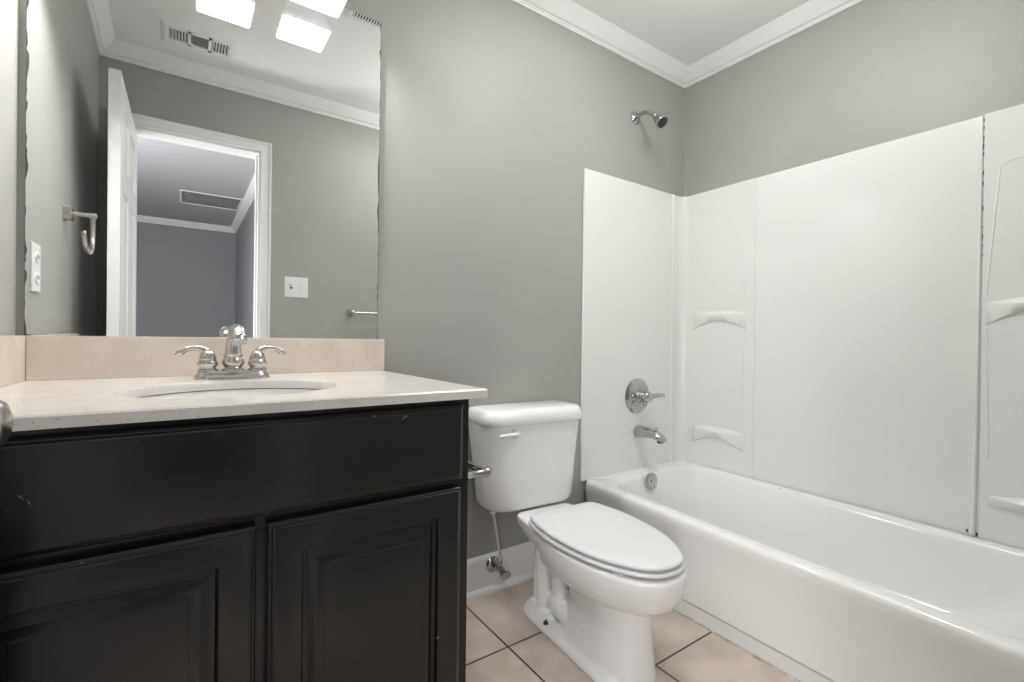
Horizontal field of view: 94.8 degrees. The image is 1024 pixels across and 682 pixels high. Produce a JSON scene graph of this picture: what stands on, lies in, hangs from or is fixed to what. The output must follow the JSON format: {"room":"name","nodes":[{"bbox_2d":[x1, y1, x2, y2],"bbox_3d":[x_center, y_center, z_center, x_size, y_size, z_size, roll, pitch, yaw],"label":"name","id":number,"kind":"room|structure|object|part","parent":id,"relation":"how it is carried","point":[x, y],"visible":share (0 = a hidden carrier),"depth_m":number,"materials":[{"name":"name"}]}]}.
{"room":"bathroom","nodes":[
{"label":"bathroom","id":0,"kind":"room"},
{"bbox_2d":[0,0,18,334],"bbox_3d":[-0.787,-0.234,0.419,0.170,2.400,1.530,1,0,-35],"label":"wall","id":1,"kind":"structure","parent":0,"point":[8,8],"depth_m":1.04,"materials":[{"name":"grey paint"}]},
{"bbox_2d":[16,0,684,559],"bbox_3d":[-0.154,-0.231,1.862,2.754,2.400,0.120,1,0,-35],"label":"wall","id":2,"kind":"structure","parent":0,"point":[493,113],"depth_m":1.84,"materials":[{"name":"grey paint"}]},
{"bbox_2d":[24,0,380,338],"bbox_3d":[-0.789,-0.537,1.337,0.838,1.054,0.012,1,0,-35],"label":"wall mirror","id":3,"kind":"object","parent":2,"relation":"attached to","point":[194,168],"visible":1,"depth_m":1.29,"materials":[{"name":"clear glass"}]},
{"bbox_2d":[26,335,384,380],"bbox_3d":[-0.782,0.043,1.343,0.852,0.105,0.020,1,0,-35],"label":"backsplash","id":4,"kind":"structure","parent":2,"relation":"attached to","point":[47,357],"depth_m":1.24,"materials":[{"name":"beige stone"}]},
{"bbox_2d":[291,0,346,17],"bbox_3d":[-0.746,-1.119,1.250,0.580,0.244,0.196,1,0,-35],"label":"vanity light","id":5,"kind":"object","parent":2,"relation":"attached to","point":[334,8],"visible":1,"depth_m":1.42,"materials":[{"name":"white glass"}]},
{"bbox_2d":[467,587,487,600],"bbox_3d":[-0.275,0.958,1.690,0.440,0.021,0.017,1,0,-35],"label":"trim","id":6,"kind":"structure","parent":2,"relation":"attached to","point":[483,591],"depth_m":1.78,"materials":[{"name":"white paint"}]},
{"bbox_2d":[486,511,510,579],"bbox_3d":[-0.059,0.761,1.789,0.092,0.281,0.096,1,0,-35],"label":"supply valve","id":7,"kind":"object","parent":2,"relation":"attached to","point":[494,563],"visible":0.91,"depth_m":1.79,"materials":[{"name":"silver metal"}]},
{"bbox_3d":[-0.029,0.877,1.770,0.044,0.028,0.028,1,0,-35],"label":"valve handle","id":8,"kind":"part","parent":7,"relation":"part of","materials":[{"name":"silver metal"}]},
{"bbox_2d":[467,541,534,593],"bbox_3d":[-0.070,0.901,1.851,0.959,0.139,0.015,1,0,-35],"label":"baseboard","id":9,"kind":"structure","parent":2,"relation":"attached to","point":[518,560],"depth_m":1.87,"materials":[{"name":"white paint"}]},
{"bbox_2d":[631,110,667,128],"bbox_3d":[0.654,-1.055,2.232,0.065,0.129,0.180,1,0,-35],"label":"fitting","id":10,"kind":"object","parent":2,"relation":"attached to","point":[660,120],"visible":1,"depth_m":2.20,"materials":[{"name":"silver metal"}]},
{"bbox_3d":[0.639,-1.077,2.253,0.021,0.058,0.121,1,0,-35],"label":"shower arm","id":11,"kind":"part","parent":10,"relation":"part of","materials":[{"name":"silver metal"}]},
{"bbox_2d":[510,0,864,88],"bbox_3d":[0.316,-1.388,1.172,2.547,0.071,1.530,1,0,-35],"label":"trim","id":12,"kind":"structure","parent":2,"relation":"attached to","point":[567,14],"depth_m":2.14,"materials":[{"name":"white paint"}]},
{"bbox_2d":[466,578,795,681],"bbox_3d":[0.302,1.016,1.188,2.754,0.080,1.770,1,0,-35],"label":"floor","id":13,"kind":"structure","parent":0,"point":[502,645],"depth_m":1.48,"materials":[{"name":"tile"}]},
{"bbox_2d":[0,388,468,681],"bbox_3d":[-0.622,0.542,1.067,0.846,0.848,0.664,1,0,-35],"label":"vanity cabinet","id":14,"kind":"object","parent":13,"relation":"on","point":[323,545],"visible":0.92,"depth_m":0.78,"materials":[{"name":"black paint"}]},
{"bbox_3d":[-0.599,0.577,0.696,0.386,0.530,0.026,1,0,-35],"label":"door","id":15,"kind":"part","parent":14,"relation":"part of","materials":[{"name":"black paint"}]},
{"bbox_3d":[-0.432,0.216,0.808,0.783,0.162,0.026,1,0,-35],"label":"drawer","id":16,"kind":"part","parent":14,"relation":"part of","materials":[{"name":"black paint"}]},
{"bbox_2d":[0,335,487,430],"bbox_3d":[-0.603,0.056,1.066,0.872,0.124,0.681,1,0,-35],"label":"countertop","id":17,"kind":"structure","parent":14,"relation":"on","point":[47,382],"depth_m":1.10,"materials":[{"name":"beige stone"}]},
{"bbox_2d":[137,388,319,398],"bbox_3d":[-0.582,0.194,0.998,0.439,0.146,0.399,1,0,-35],"label":"sink","id":18,"kind":"object","parent":17,"relation":"in","point":[225,393],"visible":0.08,"depth_m":1.15,"materials":[{"name":"white ceramic"}]},
{"bbox_2d":[174,324,285,379],"bbox_3d":[-0.717,0.026,1.214,0.190,0.140,0.164,1,0,6],"label":"sink faucet","id":19,"kind":"object","parent":17,"relation":"on","point":[233,361],"visible":1,"depth_m":1.20,"materials":[{"name":"silver metal"}]},
{"bbox_3d":[-0.787,0.030,1.170,0.084,0.038,0.019,1,0,-45],"label":"lever","id":20,"kind":"part","parent":19,"relation":"part of","materials":[{"name":"silver metal"}]},
{"bbox_3d":[-0.768,0.049,1.190,0.047,0.052,0.047,1,0,-35],"label":"handle","id":21,"kind":"part","parent":19,"relation":"part of","materials":[{"name":"silver metal"}]},
{"bbox_3d":[-0.723,0.086,1.222,0.170,0.022,0.062,1,0,-35],"label":"plate","id":22,"kind":"part","parent":19,"relation":"part of","materials":[{"name":"silver metal"}]},
{"bbox_3d":[-0.698,0.016,1.187,0.052,0.119,0.136,1,0,-35],"label":"spout","id":23,"kind":"part","parent":19,"relation":"part of","materials":[{"name":"silver metal"}]},
{"bbox_3d":[-0.677,0.049,1.253,0.047,0.052,0.047,1,0,-35],"label":"handle","id":24,"kind":"part","parent":19,"relation":"part of","materials":[{"name":"silver metal"}]},
{"bbox_3d":[-0.652,0.032,1.264,0.084,0.038,0.019,1,0,-25],"label":"lever","id":25,"kind":"part","parent":19,"relation":"part of","materials":[{"name":"silver metal"}]},
{"bbox_3d":[-0.272,0.580,0.922,0.376,0.530,0.026,1,0,-35],"label":"door","id":26,"kind":"part","parent":14,"relation":"part of","materials":[{"name":"black paint"}]},
{"bbox_2d":[468,460,492,478],"bbox_3d":[-0.124,0.314,1.171,0.087,0.042,0.178,1,0,-35],"label":"paper holder","id":27,"kind":"object","parent":14,"relation":"attached to","point":[479,471],"visible":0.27,"depth_m":1.12,"materials":[{"name":"silver metal"}]},
{"bbox_3d":[-0.085,0.315,1.115,0.087,0.042,0.042,1,0,-35],"label":"post","id":28,"kind":"part","parent":27,"relation":"part of","materials":[{"name":"silver metal"}]},
{"bbox_2d":[469,400,686,681],"bbox_3d":[0.206,0.612,1.563,0.450,0.724,0.781,1,0,-31],"label":"toilet","id":29,"kind":"object","parent":13,"relation":"on","point":[602,574],"visible":1,"depth_m":1.50,"materials":[{"name":"white ceramic"}]},
{"bbox_3d":[-0.007,0.332,1.657,0.083,0.018,0.022,1,0,-31],"label":"lever","id":30,"kind":"part","parent":29,"relation":"part of","materials":[{"name":"white plastic"}]},
{"bbox_3d":[0.016,0.332,1.681,0.034,0.034,0.017,1,0,-31],"label":"flush handle","id":31,"kind":"part","parent":29,"relation":"part of","materials":[{"name":"white plastic"}]},
{"bbox_3d":[0.057,0.465,1.815,0.442,0.322,0.176,1,0,-31],"label":"tank","id":32,"kind":"part","parent":29,"relation":"part of","materials":[{"name":"white ceramic"}]},
{"bbox_3d":[0.061,0.275,1.811,0.450,0.056,0.201,1,0,-31],"label":"tank lid","id":33,"kind":"part","parent":29,"relation":"part of","materials":[{"name":"white ceramic"}]},
{"bbox_3d":[0.270,0.803,1.518,0.339,0.344,0.636,1,0,-31],"label":"bowl","id":34,"kind":"part","parent":29,"relation":"part of","materials":[{"name":"white ceramic"}]},
{"bbox_3d":[0.301,0.599,1.469,0.336,0.018,0.501,1,0,-31],"label":"lid","id":35,"kind":"part","parent":29,"relation":"part of","materials":[{"name":"white plastic"}]},
{"bbox_3d":[0.301,0.619,1.469,0.345,0.014,0.510,1,0,-31],"label":"seat","id":36,"kind":"part","parent":29,"relation":"part of","materials":[{"name":"white plastic"}]},
{"bbox_2d":[586,460,1023,681],"bbox_3d":[1.024,0.804,1.681,0.728,0.358,1.514,1,0,-35],"label":"bathtub","id":37,"kind":"object","parent":13,"relation":"on","point":[815,588],"visible":0.81,"depth_m":1.53,"materials":[{"name":"white ceramic"}]},
{"bbox_3d":[0.655,0.659,2.215,0.080,0.079,0.022,1,0,-35],"label":"overflow plate","id":38,"kind":"part","parent":37,"relation":"part of","materials":[{"name":"silver metal"}]},
{"bbox_2d":[580,103,1023,549],"bbox_3d":[1.046,-0.045,1.693,0.729,1.438,1.526,1,0,-35],"label":"shower surround","id":39,"kind":"object","parent":37,"relation":"on","point":[848,328],"visible":0.94,"depth_m":1.91,"materials":[{"name":"white plastic"}]},
{"bbox_3d":[0.578,-0.070,2.290,0.641,1.403,0.010,1,0,-35],"label":"panel","id":40,"kind":"part","parent":39,"relation":"part of","materials":[{"name":"white plastic"}]},
{"bbox_2d":[625,378,664,412],"bbox_3d":[0.644,0.269,2.278,0.186,0.172,0.092,1,0,-35],"label":"shower valve","id":41,"kind":"object","parent":39,"relation":"attached to","point":[637,395],"visible":1,"depth_m":2.28,"materials":[{"name":"silver metal"}]},
{"bbox_3d":[0.697,0.268,2.281,0.099,0.030,0.035,1,0,-26],"label":"lever","id":42,"kind":"part","parent":41,"relation":"part of","materials":[{"name":"silver metal"}]},
{"bbox_2d":[634,425,665,443],"bbox_3d":[0.662,0.441,2.254,0.060,0.072,0.154,1,0,-35],"label":"tub spout","id":43,"kind":"object","parent":39,"relation":"attached to","point":[640,431],"visible":1,"depth_m":2.23,"materials":[{"name":"silver metal"}]},
{"bbox_3d":[0.980,-0.058,2.334,0.105,1.407,0.396,1,0,-35],"label":"corner panel","id":44,"kind":"part","parent":39,"relation":"part of","materials":[{"name":"white plastic"}]},
{"bbox_2d":[692,425,742,451],"bbox_3d":[1.007,0.480,2.337,0.026,0.105,0.273,1,0,-35],"label":"shelf","id":45,"kind":"object","parent":39,"relation":"attached to","point":[716,438],"depth_m":2.33,"materials":[{"name":"white plastic"}]},
{"bbox_2d":[693,311,745,329],"bbox_3d":[1.017,-0.099,2.333,0.022,0.102,0.280,1,0,-35],"label":"shelf","id":46,"kind":"object","parent":39,"relation":"attached to","point":[702,320],"depth_m":2.33,"materials":[{"name":"white plastic"}]},
{"bbox_3d":[1.350,-0.045,1.883,0.011,1.422,0.760,1,0,-35],"label":"panel","id":47,"kind":"part","parent":39,"relation":"part of","materials":[{"name":"white plastic"}]},
{"bbox_3d":[1.632,-0.035,1.394,0.105,1.432,0.366,1,0,-35],"label":"corner panel","id":48,"kind":"part","parent":39,"relation":"part of","materials":[{"name":"white plastic"}]},
{"bbox_2d":[985,297,1023,325],"bbox_3d":[1.639,-0.090,1.435,0.024,0.100,0.290,1,0,-35],"label":"shelf","id":49,"kind":"object","parent":39,"relation":"attached to","point":[999,311],"depth_m":1.52,"materials":[{"name":"white plastic"}]},
{"bbox_2d":[988,496,1023,511],"bbox_3d":[1.636,0.522,1.430,0.026,0.055,0.276,1,0,-35],"label":"shelf","id":50,"kind":"object","parent":39,"relation":"attached to","point":[995,503],"depth_m":1.51,"materials":[{"name":"white plastic"}]},
{"bbox_2d":[571,0,809,65],"bbox_3d":[0.330,-1.464,1.181,2.754,0.080,1.770,1,0,-35],"label":"ceiling","id":51,"kind":"structure","parent":0,"point":[687,31],"depth_m":2.08,"materials":[{"name":"white paint"}]},
{"bbox_2d":[683,0,1023,196],"bbox_3d":[1.432,-0.213,1.886,0.120,2.400,1.650,1,0,-35],"label":"wall","id":52,"kind":"structure","parent":0,"point":[870,73],"depth_m":1.88,"materials":[{"name":"grey paint"}]},
{"bbox_3d":[0.098,-0.223,0.029,4.190,2.400,0.120,1,0,-35],"label":"wall","id":53,"kind":"structure","parent":0,"visible":0},
{"bbox_2d":[0,400,12,446],"bbox_3d":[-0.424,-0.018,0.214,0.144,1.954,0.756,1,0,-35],"label":"door knob","id":54,"kind":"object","parent":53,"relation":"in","point":[6,416],"depth_m":0.50,"materials":[{"name":"silver metal"}]}
]}

